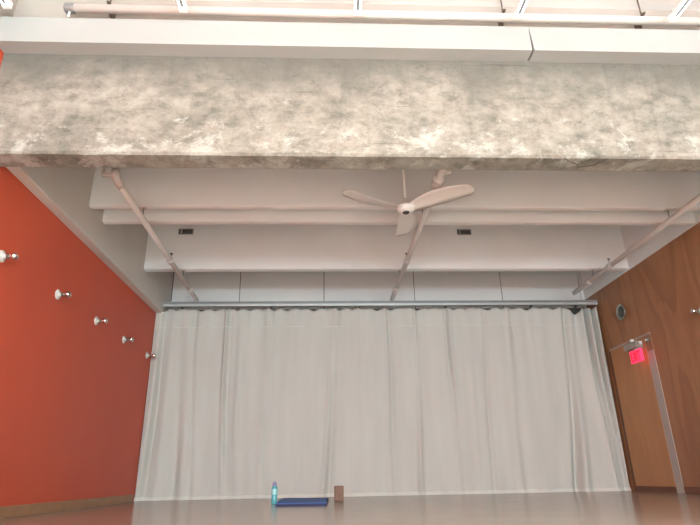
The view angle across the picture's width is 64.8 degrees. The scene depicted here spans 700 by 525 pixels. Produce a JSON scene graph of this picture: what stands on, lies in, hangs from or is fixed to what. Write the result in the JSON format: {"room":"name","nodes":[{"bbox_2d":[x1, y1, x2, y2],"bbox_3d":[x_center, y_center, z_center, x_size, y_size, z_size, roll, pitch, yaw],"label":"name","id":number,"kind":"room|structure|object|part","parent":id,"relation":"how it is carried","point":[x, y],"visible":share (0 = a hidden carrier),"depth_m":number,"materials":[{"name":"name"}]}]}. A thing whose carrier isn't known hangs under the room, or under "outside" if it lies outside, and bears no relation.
{"room":"studio","nodes":[
{"label":"studio","id":0,"kind":"room"},
{"bbox_2d":[0,0,155,506],"bbox_3d":[-2.882,-1.734,0.608,0.250,4.330,18.725,0,-21,-3],"label":"wall","id":1,"kind":"structure","parent":0,"point":[73,395],"depth_m":5.71,"materials":[{"name":"red paint"}]},
{"bbox_2d":[0,250,18,262],"bbox_3d":[-2.876,-0.053,4.666,0.138,0.108,0.108,0,-21,-3],"label":"wall light","id":2,"kind":"object","parent":1,"relation":"attached to","point":[13,256],"visible":1,"depth_m":4.65,"materials":[{"name":"silver metal"}]},
{"bbox_3d":[-2.925,-0.053,4.664,0.040,0.108,0.108,0,-21,-3],"label":"plate","id":3,"kind":"part","parent":2,"relation":"part of","materials":[{"name":"silver metal"}]},
{"bbox_3d":[-2.843,-0.053,4.668,0.072,0.068,0.068,0,-21,-3],"label":"bulb","id":4,"kind":"part","parent":2,"relation":"part of","materials":[{"name":"silver mirror"}]},
{"bbox_2d":[55,289,71,299],"bbox_3d":[-2.922,0.328,5.644,0.138,0.108,0.108,0,-21,-3],"label":"wall light","id":5,"kind":"object","parent":1,"relation":"attached to","point":[58,294],"visible":1,"depth_m":5.62,"materials":[{"name":"silver metal"}]},
{"bbox_3d":[-2.971,0.328,5.641,0.040,0.108,0.108,0,-21,-3],"label":"plate","id":6,"kind":"part","parent":5,"relation":"part of","materials":[{"name":"silver metal"}]},
{"bbox_3d":[-2.889,0.328,5.645,0.072,0.068,0.068,0,-21,-3],"label":"bulb","id":7,"kind":"part","parent":5,"relation":"part of","materials":[{"name":"silver mirror"}]},
{"bbox_2d":[0,495,132,518],"bbox_3d":[-2.700,0.148,-0.387,0.018,0.094,17.620,0,-21,-3],"label":"baseboard","id":8,"kind":"structure","parent":1,"relation":"attached to","point":[37,508],"depth_m":5.61,"materials":[{"name":"brown wood"}]},
{"bbox_2d":[6,167,173,312],"bbox_3d":[-3.009,-0.669,7.216,0.112,1.532,5.035,0,-21,-3],"label":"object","id":9,"kind":"structure","parent":1,"relation":"attached to","point":[65,191],"depth_m":6.34,"materials":[{"name":"white paint"}]},
{"bbox_2d":[94,316,107,324],"bbox_3d":[-2.966,0.697,6.593,0.138,0.108,0.108,0,-21,-3],"label":"wall light","id":10,"kind":"object","parent":1,"relation":"attached to","point":[97,320],"visible":1,"depth_m":6.57,"materials":[{"name":"silver metal"}]},
{"bbox_3d":[-3.015,0.697,6.591,0.040,0.108,0.108,0,-21,-3],"label":"plate","id":11,"kind":"part","parent":10,"relation":"part of","materials":[{"name":"silver metal"}]},
{"bbox_2d":[122,336,133,343],"bbox_3d":[-3.008,1.048,7.497,0.138,0.108,0.108,0,-21,-3],"label":"wall light","id":12,"kind":"object","parent":1,"relation":"attached to","point":[131,339],"visible":1,"depth_m":7.48,"materials":[{"name":"silver metal"}]},
{"bbox_2d":[146,352,155,358],"bbox_3d":[-3.053,1.428,8.474,0.138,0.108,0.108,0,-21,-3],"label":"wall light","id":13,"kind":"object","parent":1,"relation":"attached to","point":[153,355],"visible":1,"depth_m":8.46,"materials":[{"name":"silver metal"}]},
{"bbox_2d":[0,17,531,61],"bbox_3d":[-0.687,-1.932,4.787,4.526,0.261,0.145,0,-21,-3],"label":"beam","id":14,"kind":"structure","parent":1,"relation":"attached to","point":[18,35],"depth_m":4.72,"materials":[{"name":"paint"}]},
{"bbox_2d":[0,53,699,171],"bbox_3d":[0.716,-1.286,4.802,7.329,0.985,0.230,0,-21,-3],"label":"beam","id":15,"kind":"structure","parent":1,"relation":"attached to","point":[57,110],"depth_m":4.64,"materials":[{"name":"concrete"}]},
{"bbox_2d":[14,0,699,61],"bbox_3d":[0.701,-2.042,5.096,7.329,0.637,0.230,0,-21,-3],"label":"ceiling","id":16,"kind":"structure","parent":1,"relation":"attached to","point":[24,8],"depth_m":5.03,"materials":[{"name":"beige paint"}]},
{"bbox_2d":[0,491,699,524],"bbox_3d":[0.943,0.350,-0.025,7.929,0.150,18.725,0,-21,-3],"label":"floor","id":17,"kind":"structure","parent":0,"point":[607,507],"depth_m":4.57,"materials":[{"name":"brown wood"}]},
{"bbox_2d":[271,482,277,503],"bbox_3d":[-0.871,2.653,6.360,0.070,0.238,0.070,0,-21,-3],"label":"water bottle","id":18,"kind":"object","parent":17,"relation":"on","point":[274,490],"visible":0.98,"depth_m":6.33,"materials":[{"name":"teal plastic"}]},
{"bbox_2d":[275,498,328,505],"bbox_3d":[-0.547,2.829,6.555,0.601,0.040,1.736,0,-21,-3],"label":"yoga mat","id":19,"kind":"object","parent":17,"relation":"on","point":[285,501],"visible":1,"depth_m":5.91,"materials":[{"name":"blue plastic"}]},
{"bbox_2d":[334,486,343,500],"bbox_3d":[-0.136,2.826,6.756,0.112,0.175,0.080,1,-21,-5],"label":"block","id":20,"kind":"object","parent":17,"relation":"on","point":[338,490],"visible":0.97,"depth_m":6.72,"materials":[{"name":"brown"}]},
{"bbox_2d":[170,271,586,314],"bbox_3d":[0.505,1.598,9.363,7.929,4.330,0.300,0,-21,-3],"label":"wall","id":21,"kind":"structure","parent":0,"point":[415,285],"depth_m":9.65,"materials":[{"name":"white paint"}]},
{"bbox_3d":[-2.484,0.169,9.626,1.138,1.370,0.014,0,-21,-3],"label":"wall panel","id":22,"kind":"part","parent":21,"relation":"part of","materials":[{"name":"white paint"}]},
{"bbox_3d":[-1.184,0.168,9.687,1.441,1.370,0.014,0,-21,-3],"label":"wall panel","id":23,"kind":"part","parent":21,"relation":"part of","materials":[{"name":"white paint"}]},
{"bbox_3d":[0.331,0.167,9.758,1.567,1.370,0.014,0,-21,-3],"label":"wall panel","id":24,"kind":"part","parent":21,"relation":"part of","materials":[{"name":"white paint"}]},
{"bbox_2d":[163,300,597,309],"bbox_3d":[0.559,0.710,9.337,7.217,0.155,0.397,0,-21,-3],"label":"rail","id":25,"kind":"object","parent":21,"relation":"attached to","point":[530,303],"visible":0.9,"depth_m":9.13,"materials":[{"name":"metal"}]},
{"bbox_2d":[134,306,631,500],"bbox_3d":[0.531,2.076,8.593,7.298,2.875,0.244,0,-21,-3],"label":"stage curtain","id":26,"kind":"object","parent":25,"relation":"hanging from","point":[397,401],"visible":1,"depth_m":8.56,"materials":[{"name":"grey fabric"}]},
{"bbox_3d":[1.893,0.166,9.831,1.537,1.370,0.014,0,-21,-3],"label":"wall panel","id":27,"kind":"part","parent":21,"relation":"part of","materials":[{"name":"white paint"}]},
{"bbox_3d":[3.371,0.164,9.900,1.398,1.370,0.014,0,-21,-3],"label":"wall panel","id":28,"kind":"part","parent":21,"relation":"part of","materials":[{"name":"white paint"}]},
{"bbox_3d":[4.110,0.164,9.935,0.058,1.370,0.014,0,-21,-3],"label":"wall panel","id":29,"kind":"part","parent":21,"relation":"part of","materials":[{"name":"white paint"}]},
{"bbox_2d":[207,0,699,10],"bbox_3d":[0.863,-3.849,1.604,7.929,0.200,18.725,0,-21,-3],"label":"ceiling","id":30,"kind":"structure","parent":0,"point":[694,5],"depth_m":5.11,"materials":[{"name":"white paint"}]},
{"bbox_2d":[0,0,12,8],"bbox_3d":[-2.691,-3.549,1.386,0.068,0.390,7.004,0,-21,-3],"label":"strip light","id":31,"kind":"object","parent":30,"relation":"hanging from","point":[6,4],"visible":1,"depth_m":4.55,"materials":[{"name":"white plastic"}]},
{"bbox_2d":[101,167,198,301],"bbox_3d":[-2.404,-0.705,7.370,0.169,1.375,3.979,0,-21,-3],"label":"pipe","id":32,"kind":"object","parent":30,"relation":"hanging from","point":[115,172],"visible":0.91,"depth_m":6.20,"materials":[{"name":"grey metal"}]},
{"bbox_2d":[177,0,187,12],"bbox_3d":[-1.252,-3.551,1.454,0.068,0.390,7.004,0,-21,-3],"label":"strip light","id":33,"kind":"object","parent":30,"relation":"hanging from","point":[183,7],"visible":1,"depth_m":4.60,"materials":[{"name":"white plastic"}]},
{"bbox_2d":[353,0,361,15],"bbox_3d":[0.211,-3.552,1.522,0.068,0.390,7.004,0,-21,-3],"label":"strip light","id":34,"kind":"object","parent":30,"relation":"hanging from","point":[357,3],"visible":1,"depth_m":4.64,"materials":[{"name":"white plastic"}]},
{"bbox_2d":[342,170,473,235],"bbox_3d":[0.537,-1.173,6.077,1.290,1.542,1.187,0,-21,-3],"label":"ceiling fan","id":35,"kind":"object","parent":30,"relation":"hanging from","point":[406,222],"visible":0.91,"depth_m":5.57,"materials":[{"name":"white plastic"}]},
{"bbox_3d":[0.210,-0.616,5.547,0.670,0.068,0.222,11,-24,-29],"label":"blade","id":36,"kind":"part","parent":35,"relation":"part of","materials":[{"name":"white plastic"}]},
{"bbox_3d":[0.620,-0.422,6.066,0.227,0.068,0.671,0,-21,-3],"label":"blade","id":37,"kind":"part","parent":35,"relation":"part of","materials":[{"name":"white plastic"}]},
{"bbox_3d":[0.895,-0.655,5.477,0.670,0.068,0.222,-12,-24,26],"label":"blade","id":38,"kind":"part","parent":35,"relation":"part of","materials":[{"name":"white plastic"}]},
{"bbox_2d":[390,170,451,300],"bbox_3d":[0.801,-0.805,7.208,0.194,1.420,4.589,0,-21,-3],"label":"pipe","id":39,"kind":"object","parent":30,"relation":"hanging from","point":[438,179],"visible":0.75,"depth_m":6.56,"materials":[{"name":"grey metal"}]},
{"bbox_2d":[513,0,528,18],"bbox_3d":[1.599,-3.553,1.587,0.068,0.390,7.004,0,-21,-3],"label":"strip light","id":40,"kind":"object","parent":30,"relation":"hanging from","point":[521,5],"visible":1,"depth_m":4.69,"materials":[{"name":"white plastic"}]},
{"bbox_2d":[667,0,691,22],"bbox_3d":[2.978,-3.554,1.652,0.068,0.390,7.004,0,-21,-3],"label":"strip light","id":41,"kind":"object","parent":30,"relation":"hanging from","point":[673,17],"visible":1,"depth_m":4.74,"materials":[{"name":"white plastic"}]},
{"bbox_2d":[572,193,699,294],"bbox_3d":[3.714,-0.321,7.005,0.092,0.179,4.309,0,-21,-2],"label":"pipe","id":42,"kind":"object","parent":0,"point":[696,199],"visible":1,"depth_m":7.00,"materials":[{"name":"grey metal"}]},
{"bbox_2d":[580,211,699,493],"bbox_3d":[4.687,-1.741,0.962,0.254,4.330,18.725,0,-21,-3],"label":"wall","id":43,"kind":"structure","parent":0,"point":[659,289],"depth_m":7.43,"materials":[{"name":"brown wood"}]},
{"bbox_2d":[63,0,699,28],"bbox_3d":[0.950,-2.253,4.980,6.838,0.337,0.160,0,-21,-3],"label":"conduit pipe","id":44,"kind":"object","parent":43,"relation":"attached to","point":[69,8],"visible":0.95,"depth_m":4.87,"materials":[{"name":"white metal"}]},
{"bbox_2d":[144,224,628,271],"bbox_3d":[0.599,-0.436,8.457,7.213,1.196,0.159,0,-21,-3],"label":"ceiling","id":45,"kind":"structure","parent":43,"relation":"attached to","point":[210,248],"depth_m":8.28,"materials":[{"name":"white paint"}]},
{"bbox_2d":[178,229,193,233],"bbox_3d":[-2.448,-0.461,8.232,0.215,0.085,0.014,0,-21,-3],"label":"air vent","id":46,"kind":"object","parent":45,"relation":"attached to","point":[181,231],"visible":1,"depth_m":8.23,"materials":[{"name":"grey metal"}]},
{"bbox_2d":[457,229,470,234],"bbox_3d":[1.742,-0.465,8.428,0.215,0.085,0.014,0,-21,-3],"label":"air vent","id":47,"kind":"object","parent":45,"relation":"attached to","point":[459,231],"visible":1,"depth_m":8.43,"materials":[{"name":"grey metal"}]},
{"bbox_2d":[89,167,699,210],"bbox_3d":[0.687,-1.169,6.574,7.213,1.196,0.123,0,-21,-3],"label":"ceiling","id":48,"kind":"structure","parent":43,"relation":"attached to","point":[150,188],"depth_m":6.38,"materials":[{"name":"white paint"}]},
{"bbox_2d":[102,209,694,225],"bbox_3d":[0.670,-1.024,6.945,7.213,1.196,0.127,0,-21,-3],"label":"beam","id":49,"kind":"structure","parent":43,"relation":"attached to","point":[110,216],"depth_m":6.69,"materials":[{"name":"white paint"}]},
{"bbox_2d":[528,27,699,64],"bbox_3d":[2.974,-1.935,4.958,2.802,0.261,0.145,0,-21,-3],"label":"beam","id":50,"kind":"structure","parent":43,"relation":"attached to","point":[549,44],"depth_m":4.87,"materials":[{"name":"paint"}]},
{"bbox_2d":[616,304,625,319],"bbox_3d":[4.183,0.760,8.490,0.060,0.250,0.250,0,-21,-3],"label":"disc","id":51,"kind":"object","parent":43,"relation":"attached to","point":[620,311],"visible":1,"depth_m":8.49,"materials":[{"name":"metal"}]},
{"bbox_2d":[623,338,648,351],"bbox_3d":[4.179,1.163,8.020,0.110,0.140,0.625,0,-21,-3],"label":"emergency light","id":52,"kind":"object","parent":43,"relation":"attached to","point":[629,347],"visible":0.99,"depth_m":8.05,"materials":[{"name":"white plastic"}]},
{"bbox_2d":[629,347,643,363],"bbox_3d":[4.170,1.331,7.946,0.134,0.208,0.290,0,-21,-3],"label":"exit sign","id":53,"kind":"object","parent":43,"relation":"attached to","point":[636,356],"visible":1,"depth_m":7.91,"materials":[{"name":"red plastic"}]},
{"bbox_2d":[609,332,684,492],"bbox_3d":[4.232,2.186,7.995,0.012,2.108,1.215,0,-21,-3],"label":"door","id":54,"kind":"structure","parent":43,"relation":"in","point":[651,464],"depth_m":7.91,"materials":[{"name":"brown wood"}]},
{"bbox_2d":[684,486,699,493],"bbox_3d":[4.631,-0.071,-0.606,0.014,0.085,16.420,0,-21,-3],"label":"baseboard","id":55,"kind":"structure","parent":43,"relation":"attached to","point":[688,490],"depth_m":6.90,"materials":[{"name":"brown wood"}]},
{"bbox_2d":[690,307,699,313],"bbox_3d":[4.226,0.592,6.732,0.138,0.108,0.108,0,-21,-3],"label":"wall light","id":56,"kind":"object","parent":43,"relation":"attached to","point":[693,310],"visible":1,"depth_m":6.72,"materials":[{"name":"silver metal"}]},
{"bbox_3d":[4.193,0.592,6.731,0.072,0.068,0.068,0,-21,-3],"label":"bulb","id":57,"kind":"part","parent":56,"relation":"part of","materials":[{"name":"white mirror"}]}
]}

